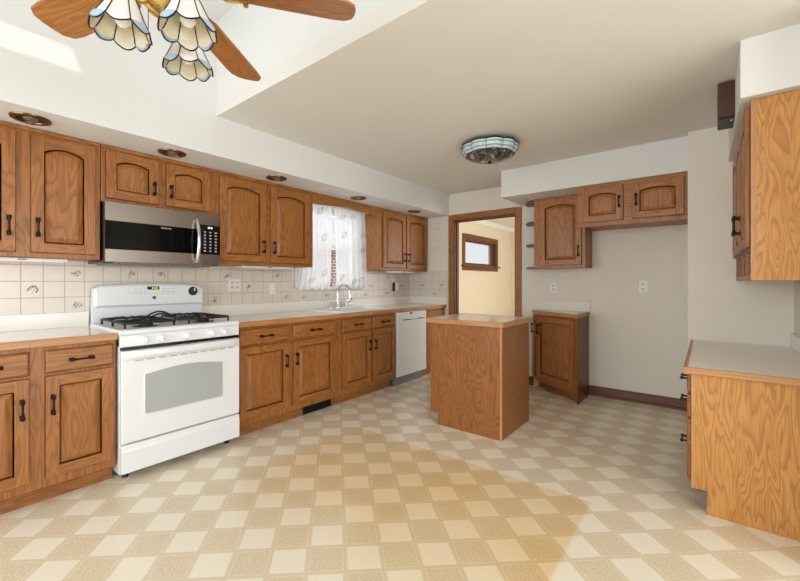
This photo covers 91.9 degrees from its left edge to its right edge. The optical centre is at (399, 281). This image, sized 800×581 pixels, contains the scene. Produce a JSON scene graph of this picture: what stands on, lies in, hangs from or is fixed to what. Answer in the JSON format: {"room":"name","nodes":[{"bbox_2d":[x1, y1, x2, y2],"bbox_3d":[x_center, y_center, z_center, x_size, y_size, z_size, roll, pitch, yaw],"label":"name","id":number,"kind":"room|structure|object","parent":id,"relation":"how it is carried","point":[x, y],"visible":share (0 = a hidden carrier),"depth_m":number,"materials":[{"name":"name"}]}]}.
{"room":"kitchen","nodes":[
{"label":"kitchen","id":0,"kind":"room"},
{"bbox_2d":[200,0,235,20],"bbox_3d":[-1.123,-1.886,0.930,2.620,0.020,2.665,0,0,38],"label":"ceiling","id":1,"kind":"structure","parent":0,"point":[215,9],"depth_m":2.65,"materials":[{"name":"paint"}]},
{"bbox_2d":[31,0,355,81],"bbox_3d":[-0.766,-1.294,1.173,1.175,1.162,1.125,0,0,38],"label":"ceiling fan","id":2,"kind":"object","parent":1,"relation":"hanging from","point":[185,24],"visible":1,"depth_m":1.28,"materials":[{"name":"brown wood"}]},
{"bbox_2d":[0,0,448,217],"bbox_3d":[-1.900,-1.393,2.607,0.680,0.965,7.430,0,0,38],"label":"soffit","id":3,"kind":"structure","parent":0,"point":[90,88],"depth_m":2.46,"materials":[{"name":"paint"}]},
{"bbox_2d":[8,111,51,125],"bbox_3d":[-2.055,-0.905,2.154,0.176,0.012,0.176,0,0,38],"label":"recessed light","id":4,"kind":"object","parent":3,"relation":"in","point":[24,117],"visible":1,"depth_m":2.14,"materials":[{"name":"gold metal"}]},
{"bbox_2d":[157,148,185,157],"bbox_3d":[-1.604,-0.905,2.724,0.176,0.012,0.176,0,0,38],"label":"recessed light","id":5,"kind":"object","parent":3,"relation":"in","point":[168,152],"visible":1,"depth_m":2.71,"materials":[{"name":"gold metal"}]},
{"bbox_2d":[266,175,286,180],"bbox_3d":[-1.081,-0.905,3.385,0.176,0.012,0.176,0,0,38],"label":"recessed light","id":6,"kind":"object","parent":3,"relation":"in","point":[269,177],"visible":1,"depth_m":3.37,"materials":[{"name":"gold metal"}]},
{"bbox_2d":[313,192,380,216],"bbox_3d":[-0.565,-0.852,4.334,0.020,0.113,1.048,0,0,38],"label":"valance board","id":7,"kind":"object","parent":3,"relation":"attached to","point":[318,199],"visible":0.99,"depth_m":4.26,"materials":[{"name":"brown wood"}]},
{"bbox_2d":[350,196,365,199],"bbox_3d":[-0.449,-0.905,4.182,0.176,0.012,0.176,0,0,38],"label":"recessed light","id":8,"kind":"object","parent":3,"relation":"in","point":[352,197],"visible":1,"depth_m":4.16,"materials":[{"name":"gold metal"}]},
{"bbox_2d":[407,210,420,212],"bbox_3d":[0.184,-0.905,4.982,0.176,0.012,0.176,0,0,38],"label":"recessed light","id":9,"kind":"object","parent":3,"relation":"in","point":[409,211],"visible":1,"depth_m":4.96,"materials":[{"name":"gold metal"}]},
{"bbox_2d":[89,206,510,325],"bbox_3d":[-0.904,-0.326,4.542,0.160,3.100,12.000,0,0,38],"label":"wall","id":10,"kind":"structure","parent":0,"point":[480,292],"depth_m":7.74,"materials":[{"name":"beige paint"}]},
{"bbox_2d":[0,121,100,260],"bbox_3d":[-2.311,-0.528,2.321,0.373,0.761,0.771,0,0,38],"label":"upper cabinet","id":11,"kind":"object","parent":10,"relation":"attached to","point":[50,181],"visible":1,"depth_m":2.33,"materials":[{"name":"brown wood"}]},
{"bbox_2d":[0,257,67,262],"bbox_3d":[-2.283,-0.135,2.330,0.104,0.022,0.420,0,0,38],"label":"light","id":12,"kind":"object","parent":11,"relation":"attached to","point":[15,259],"visible":1,"depth_m":2.34,"materials":[{"name":"white plastic"}]},
{"bbox_2d":[0,260,62,262],"bbox_3d":[-2.284,-0.126,2.331,0.060,0.004,0.380,0,0,38],"label":"diffuser","id":13,"kind":"object","parent":12,"relation":"attached to","point":[49,261],"depth_m":2.36,"materials":[{"name":"white plastic"}]},
{"bbox_2d":[100,144,215,215],"bbox_3d":[-1.833,-0.721,2.924,0.373,0.376,0.760,0,0,38],"label":"upper cabinet","id":14,"kind":"object","parent":10,"relation":"attached to","point":[126,176],"visible":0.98,"depth_m":2.78,"materials":[{"name":"brown wood"}]},
{"bbox_2d":[88,201,219,267],"bbox_3d":[-1.802,-0.325,2.900,0.453,0.410,0.755,0,0,38],"label":"microwave","id":15,"kind":"object","parent":14,"relation":"attached to","point":[130,234],"visible":0.99,"depth_m":2.74,"materials":[{"name":"metal"}]},
{"bbox_2d":[0,261,409,315],"bbox_3d":[-1.279,0.006,3.933,0.008,0.404,4.580,0,0,38],"label":"tiled wall","id":16,"kind":"structure","parent":10,"relation":"attached to","point":[25,287],"depth_m":3.02,"materials":[{"name":"beige tile"}]},
{"bbox_2d":[0,311,88,331],"bbox_3d":[-2.447,0.259,2.449,0.019,0.102,0.762,0,0,38],"label":"backsplash","id":17,"kind":"structure","parent":16,"relation":"attached to","point":[8,323],"depth_m":2.55,"materials":[{"name":"laminate"}]},
{"bbox_2d":[228,279,240,290],"bbox_3d":[-1.536,0.027,3.596,0.009,0.116,0.120,0,0,38],"label":"wall outlet","id":18,"kind":"object","parent":16,"relation":"attached to","point":[233,284],"visible":1,"depth_m":3.59,"materials":[{"name":"white plastic"}]},
{"bbox_2d":[269,283,275,293],"bbox_3d":[-1.286,0.064,3.911,0.010,0.116,0.072,0,0,38],"label":"light switch","id":19,"kind":"object","parent":16,"relation":"attached to","point":[272,286],"visible":1,"depth_m":3.90,"materials":[{"name":"white plastic"}]},
{"bbox_3d":[-0.087,0.019,5.426,0.009,0.116,0.072,0,0,38],"label":"wall outlet","id":20,"kind":"object","parent":16,"relation":"attached to","visible":0},
{"bbox_2d":[393,283,398,290],"bbox_3d":[-0.061,0.067,5.418,0.042,0.115,0.090,0,0,38],"label":"plug","id":21,"kind":"object","parent":20,"relation":"attached to","point":[395,285],"visible":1,"depth_m":5.39,"materials":[{"name":"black plastic"}]},
{"bbox_2d":[216,170,312,267],"bbox_3d":[-1.290,-0.528,3.611,0.373,0.761,0.983,0,0,38],"label":"upper cabinet","id":22,"kind":"object","parent":10,"relation":"attached to","point":[263,223],"visible":0.95,"depth_m":3.45,"materials":[{"name":"brown wood"}]},
{"bbox_2d":[236,265,293,269],"bbox_3d":[-1.252,-0.135,3.632,0.104,0.022,0.540,0,0,38],"label":"light","id":23,"kind":"object","parent":22,"relation":"attached to","point":[241,266],"visible":1,"depth_m":3.56,"materials":[{"name":"white plastic"}]},
{"bbox_3d":[-0.733,-0.861,4.468,0.012,0.012,1.044,0,0,38],"label":"curtain rod","id":24,"kind":"object","parent":22,"relation":"attached to","visible":0},
{"bbox_2d":[295,204,331,289],"bbox_3d":[-0.930,-0.391,4.215,0.044,0.954,0.515,0,0,38],"label":"curtain","id":25,"kind":"object","parent":24,"relation":"hanging from","point":[319,275],"visible":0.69,"depth_m":4.27,"materials":[{"name":"fabric"}]},
{"bbox_2d":[334,207,365,288],"bbox_3d":[-0.584,-0.391,4.652,0.043,0.954,0.560,0,0,38],"label":"curtain","id":26,"kind":"object","parent":24,"relation":"hanging from","point":[350,230],"visible":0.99,"depth_m":4.63,"materials":[{"name":"fabric"}]},
{"bbox_2d":[202,296,445,316],"bbox_3d":[-0.551,0.259,4.346,0.638,0.102,3.033,0,0,38],"label":"backsplash","id":27,"kind":"structure","parent":10,"relation":"attached to","point":[256,308],"depth_m":4.20,"materials":[{"name":"laminate"}]},
{"bbox_2d":[295,207,361,288],"bbox_3d":[-0.821,-0.404,4.534,0.080,0.966,1.010,0,0,38],"label":"trim","id":28,"kind":"structure","parent":10,"relation":"attached to","point":[297,270],"depth_m":4.15,"materials":[{"name":"white plastic"}]},
{"bbox_2d":[332,212,336,286],"bbox_3d":[-0.868,-0.388,4.571,0.080,0.900,0.890,0,0,38],"label":"window","id":29,"kind":"structure","parent":10,"relation":"in","point":[333,246],"depth_m":4.64,"materials":[{"name":"white plastic"}]},
{"bbox_2d":[365,208,427,271],"bbox_3d":[-0.022,-0.528,5.212,0.373,0.761,0.998,0,0,38],"label":"upper cabinet","id":30,"kind":"object","parent":10,"relation":"attached to","point":[395,240],"visible":0.98,"depth_m":4.95,"materials":[{"name":"brown wood"}]},
{"bbox_2d":[386,271,414,272],"bbox_3d":[0.011,-0.135,5.227,0.104,0.022,0.510,0,0,38],"label":"light","id":31,"kind":"object","parent":30,"relation":"attached to","point":[386,271],"visible":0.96,"depth_m":5.16,"materials":[{"name":"white plastic"}]},
{"bbox_2d":[465,240,492,265],"bbox_3d":[1.524,-0.555,7.594,0.060,0.485,1.320,0,0,38],"label":"window","id":32,"kind":"structure","parent":10,"relation":"in","point":[490,245],"depth_m":7.81,"materials":[{"name":"brown wood"}]},
{"bbox_2d":[461,233,499,271],"bbox_3d":[1.587,-0.550,7.544,0.100,0.668,1.550,0,0,38],"label":"trim","id":33,"kind":"structure","parent":10,"relation":"attached to","point":[464,235],"depth_m":7.42,"materials":[{"name":"brown wood"}]},
{"bbox_2d":[472,220,514,232],"bbox_3d":[2.656,-1.156,6.252,3.300,0.080,3.700,0,0,38],"label":"trim","id":34,"kind":"structure","parent":10,"relation":"attached to","point":[482,222],"depth_m":7.92,"materials":[{"name":"white paint"}]},
{"bbox_2d":[216,0,388,101],"bbox_3d":[-1.084,-1.586,0.899,2.720,0.580,2.865,0,0,38],"label":"wall","id":35,"kind":"structure","parent":0,"point":[267,38],"depth_m":2.38,"materials":[{"name":"paint"}]},
{"bbox_2d":[0,373,799,580],"bbox_3d":[1.648,1.274,2.522,6.650,0.100,12.000,0,0,38],"label":"floor","id":36,"kind":"structure","parent":0,"point":[371,486],"depth_m":2.06,"materials":[{"name":"tile"}]},
{"bbox_2d":[0,340,115,514],"bbox_3d":[-2.183,0.787,2.252,0.657,0.874,0.740,0,0,38],"label":"base cabinet","id":37,"kind":"object","parent":36,"relation":"on","point":[58,402],"visible":0.99,"depth_m":2.14,"materials":[{"name":"brown wood"}]},
{"bbox_2d":[0,311,117,350],"bbox_3d":[-2.204,0.279,2.257,0.638,0.142,0.762,0,0,38],"label":"countertop","id":38,"kind":"structure","parent":37,"relation":"on","point":[24,331],"depth_m":2.41,"materials":[{"name":"laminate"}]},
{"bbox_2d":[90,284,239,477],"bbox_3d":[-1.686,0.618,2.822,0.710,1.212,0.766,0,0,38],"label":"gas range","id":39,"kind":"object","parent":36,"relation":"on","point":[177,366],"visible":0.99,"depth_m":2.64,"materials":[{"name":"white metal"}]},
{"bbox_2d":[90,316,238,335],"bbox_3d":[-1.706,0.312,2.838,0.638,0.035,0.766,0,0,38],"label":"cooktop","id":40,"kind":"object","parent":39,"relation":"in","point":[180,326],"depth_m":2.64,"materials":[{"name":"white metal"}]},
{"bbox_2d":[237,318,337,435],"bbox_3d":[-1.150,0.787,3.557,0.657,0.874,1.050,0,0,38],"label":"base cabinet","id":41,"kind":"object","parent":36,"relation":"on","point":[285,368],"visible":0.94,"depth_m":3.31,"materials":[{"name":"brown wood"}]},
{"bbox_2d":[303,399,330,414],"bbox_3d":[-0.787,1.173,3.690,0.010,0.094,0.340,0,0,38],"label":"vent","id":42,"kind":"object","parent":41,"relation":"attached to","point":[307,409],"visible":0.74,"depth_m":3.67,"materials":[{"name":"black metal"}]},
{"bbox_2d":[202,296,445,327],"bbox_3d":[-0.551,0.279,4.346,0.638,0.142,3.033,0,0,38],"label":"countertop","id":43,"kind":"structure","parent":41,"relation":"on","point":[256,314],"depth_m":3.94,"materials":[{"name":"laminate"}]},
{"bbox_2d":[329,284,350,307],"bbox_3d":[-0.683,0.158,4.491,0.249,0.281,0.199,0,0,-1],"label":"faucet","id":44,"kind":"object","parent":43,"relation":"on","point":[346,285],"visible":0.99,"depth_m":4.46,"materials":[{"name":"silver metal"}]},
{"bbox_2d":[310,306,391,312],"bbox_3d":[-0.538,0.391,4.380,0.525,0.186,0.820,0,0,38],"label":"sink","id":45,"kind":"object","parent":43,"relation":"in","point":[353,308],"visible":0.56,"depth_m":4.43,"materials":[{"name":"white ceramic"}]},
{"bbox_2d":[333,312,394,404],"bbox_3d":[-0.547,0.787,4.319,0.657,0.874,0.894,0,0,38],"label":"base cabinet","id":46,"kind":"object","parent":36,"relation":"on","point":[366,343],"visible":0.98,"depth_m":4.08,"materials":[{"name":"brown wood"}]},
{"bbox_2d":[390,310,425,385],"bbox_3d":[-0.077,0.788,4.907,0.624,0.872,0.598,0,0,38],"label":"dishwasher","id":47,"kind":"object","parent":36,"relation":"on","point":[410,326],"visible":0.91,"depth_m":4.69,"materials":[{"name":"white metal"}]},
{"bbox_2d":[422,308,443,375],"bbox_3d":[0.240,0.787,5.342,0.620,0.874,0.465,0,0,38],"label":"base cabinet","id":48,"kind":"object","parent":36,"relation":"on","point":[437,311],"visible":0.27,"depth_m":5.04,"materials":[{"name":"brown wood"}]},
{"bbox_2d":[426,313,531,441],"bbox_3d":[0.701,0.768,3.411,0.717,0.912,0.640,0,0,38],"label":"kitchen island","id":49,"kind":"object","parent":36,"relation":"on","point":[480,362],"visible":1,"depth_m":3.17,"materials":[{"name":"brown wood"}]},
{"bbox_2d":[531,300,590,404],"bbox_3d":[1.662,0.718,4.209,0.647,1.012,0.494,0,0,38],"label":"base cabinet","id":50,"kind":"object","parent":36,"relation":"on","point":[559,329],"visible":1,"depth_m":4.11,"materials":[{"name":"brown wood"}]},
{"bbox_2d":[680,333,799,541],"bbox_3d":[2.136,0.792,2.408,0.602,0.865,1.270,0,0,38],"label":"base cabinet","id":51,"kind":"object","parent":36,"relation":"on","point":[743,399],"visible":1,"depth_m":1.96,"materials":[{"name":"brown wood"}]},
{"bbox_2d":[485,217,514,227],"bbox_3d":[2.695,-1.236,6.221,3.400,0.080,3.700,0,0,38],"label":"ceiling","id":52,"kind":"structure","parent":0,"point":[509,222],"depth_m":7.65,"materials":[{"name":"paint"}]},
{"bbox_2d":[216,0,799,194],"bbox_3d":[0.582,-1.246,0.547,5.770,0.100,7.580,0,0,38],"label":"ceiling","id":53,"kind":"structure","parent":0,"point":[399,90],"depth_m":2.30,"materials":[{"name":"paint"}]},
{"bbox_2d":[461,135,519,163],"bbox_3d":[0.771,-1.105,3.331,0.480,0.182,0.494,0,0,38],"label":"ceiling light","id":54,"kind":"object","parent":53,"relation":"attached to","point":[495,149],"visible":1,"depth_m":3.19,"materials":[{"name":"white glass"}]},
{"bbox_2d":[511,232,514,315],"bbox_3d":[3.874,-0.026,7.710,3.400,2.500,0.100,0,0,38],"label":"wall","id":55,"kind":"structure","parent":0,"point":[512,233],"depth_m":8.70,"materials":[{"name":"beige paint"}]},
{"bbox_2d":[427,187,687,398],"bbox_3d":[1.746,0.014,4.498,4.050,2.420,0.060,0,0,38],"label":"wall","id":56,"kind":"structure","parent":0,"point":[638,341],"depth_m":4.01,"materials":[{"name":"paint"}]},
{"bbox_2d":[410,270,447,296],"bbox_3d":[0.401,0.020,5.520,0.658,0.376,0.008,0,0,38],"label":"tiled wall","id":57,"kind":"structure","parent":56,"relation":"attached to","point":[431,283],"depth_m":5.50,"materials":[{"name":"beige tile"}]},
{"bbox_2d":[448,207,521,316],"bbox_3d":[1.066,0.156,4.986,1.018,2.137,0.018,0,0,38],"label":"trim","id":58,"kind":"structure","parent":56,"relation":"attached to","point":[517,211],"depth_m":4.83,"materials":[{"name":"brown wood"}]},
{"bbox_2d":[529,376,532,384],"bbox_3d":[1.523,1.172,4.627,0.140,0.105,0.014,0,0,38],"label":"baseboard","id":59,"kind":"structure","parent":56,"relation":"attached to","point":[530,377],"depth_m":4.59,"materials":[{"name":"brown wood"}]},
{"bbox_2d":[550,282,556,292],"bbox_3d":[1.760,0.062,4.443,0.072,0.116,0.009,0,0,38],"label":"wall outlet","id":60,"kind":"object","parent":56,"relation":"attached to","point":[553,285],"visible":1,"depth_m":4.44,"materials":[{"name":"white plastic"}]},
{"bbox_2d":[526,194,591,268],"bbox_3d":[1.695,-0.530,4.268,0.700,0.758,0.361,0,0,38],"label":"upper cabinet","id":61,"kind":"object","parent":56,"relation":"attached to","point":[558,241],"visible":0.98,"depth_m":4.11,"materials":[{"name":"brown wood"}]},
{"bbox_2d":[526,200,533,206],"bbox_3d":[1.512,-0.901,4.460,0.175,0.014,0.285,0,0,38],"label":"shelf","id":62,"kind":"object","parent":61,"relation":"attached to","point":[531,203],"depth_m":4.46,"materials":[{"name":"brown wood"}]},
{"bbox_2d":[526,221,533,226],"bbox_3d":[1.512,-0.667,4.460,0.175,0.014,0.285,0,0,38],"label":"shelf","id":63,"kind":"object","parent":61,"relation":"attached to","point":[529,224],"depth_m":4.44,"materials":[{"name":"brown wood"}]},
{"bbox_2d":[531,300,590,311],"bbox_3d":[1.810,0.267,4.396,0.647,0.109,0.019,0,0,38],"label":"backsplash","id":64,"kind":"structure","parent":56,"relation":"attached to","point":[585,306],"depth_m":4.37,"materials":[{"name":"beige plastic"}]},
{"bbox_2d":[577,171,687,230],"bbox_3d":[2.204,-0.713,3.658,0.847,0.391,0.686,0,0,38],"label":"upper cabinet","id":65,"kind":"object","parent":56,"relation":"attached to","point":[660,200],"visible":0.98,"depth_m":3.43,"materials":[{"name":"brown wood"}]},
{"bbox_2d":[589,385,686,410],"bbox_3d":[2.397,1.172,3.930,0.886,0.105,0.022,0,0,38],"label":"baseboard","id":66,"kind":"structure","parent":56,"relation":"attached to","point":[630,396],"depth_m":3.91,"materials":[{"name":"brown wood"}]},
{"bbox_2d":[639,281,646,291],"bbox_3d":[2.446,0.046,3.899,0.072,0.116,0.009,0,0,38],"label":"wall outlet","id":67,"kind":"object","parent":56,"relation":"attached to","point":[642,284],"visible":1,"depth_m":3.90,"materials":[{"name":"white plastic"}]},
{"bbox_2d":[501,136,687,205],"bbox_3d":[1.921,-1.053,3.916,1.616,0.285,0.635,0,0,38],"label":"soffit","id":68,"kind":"structure","parent":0,"point":[522,185],"depth_m":3.61,"materials":[{"name":"paint"}]},
{"bbox_2d":[688,127,793,347],"bbox_3d":[2.759,0.014,3.192,0.599,2.420,0.730,0,0,38],"label":"wall","id":69,"kind":"structure","parent":0,"point":[721,308],"depth_m":2.97,"materials":[{"name":"paint"}]},
{"bbox_2d":[790,333,799,353],"bbox_3d":[2.371,0.408,2.236,0.019,0.096,1.249,0,0,38],"label":"backsplash","id":70,"kind":"structure","parent":69,"relation":"attached to","point":[794,339],"depth_m":2.58,"materials":[{"name":"laminate"}]},
{"bbox_2d":[729,23,799,161],"bbox_3d":[2.227,-1.053,2.318,0.350,0.285,1.300,0,0,38],"label":"soffit","id":71,"kind":"structure","parent":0,"point":[768,64],"depth_m":1.86,"materials":[{"name":"paint"}]},
{"bbox_2d":[717,80,734,130],"bbox_3d":[2.003,-1.078,2.381,0.078,0.221,0.220,0,0,38],"label":"door chime","id":72,"kind":"object","parent":71,"relation":"attached to","point":[726,90],"visible":0.98,"depth_m":2.30,"materials":[{"name":"brown wood"}]},
{"bbox_2d":[718,115,734,130],"bbox_3d":[2.004,-0.976,2.380,0.075,0.009,0.216,0,0,38],"label":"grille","id":73,"kind":"object","parent":72,"relation":"attached to","point":[724,121],"depth_m":2.34,"materials":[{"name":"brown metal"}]},
{"bbox_2d":[794,281,799,336],"bbox_3d":[2.560,0.014,2.361,0.120,2.420,2.280,0,0,38],"label":"wall","id":74,"kind":"structure","parent":0,"point":[796,283],"depth_m":2.61,"materials":[{"name":"paint"}]},
{"bbox_2d":[731,89,799,280],"bbox_3d":[2.234,-0.458,2.340,0.364,0.901,1.255,0,0,38],"label":"upper cabinet","id":75,"kind":"object","parent":74,"relation":"attached to","point":[765,219],"visible":1,"depth_m":1.89,"materials":[{"name":"brown wood"}]},
{"label":"outside","id":76,"kind":"structure","parent":0,"visible":0},
{"bbox_3d":[-11.423,1.674,15.421,29.840,0.100,34.000,0,0,38],"label":"ground","id":77,"kind":"structure","parent":76,"visible":0},
{"bbox_2d":[331,232,335,282],"bbox_3d":[-3.514,-0.076,10.944,4.400,3.400,2.800,0,0,38],"label":"house","id":78,"kind":"structure","parent":77,"relation":"on","point":[333,252],"depth_m":10.12,"materials":[{"name":"red brick"}]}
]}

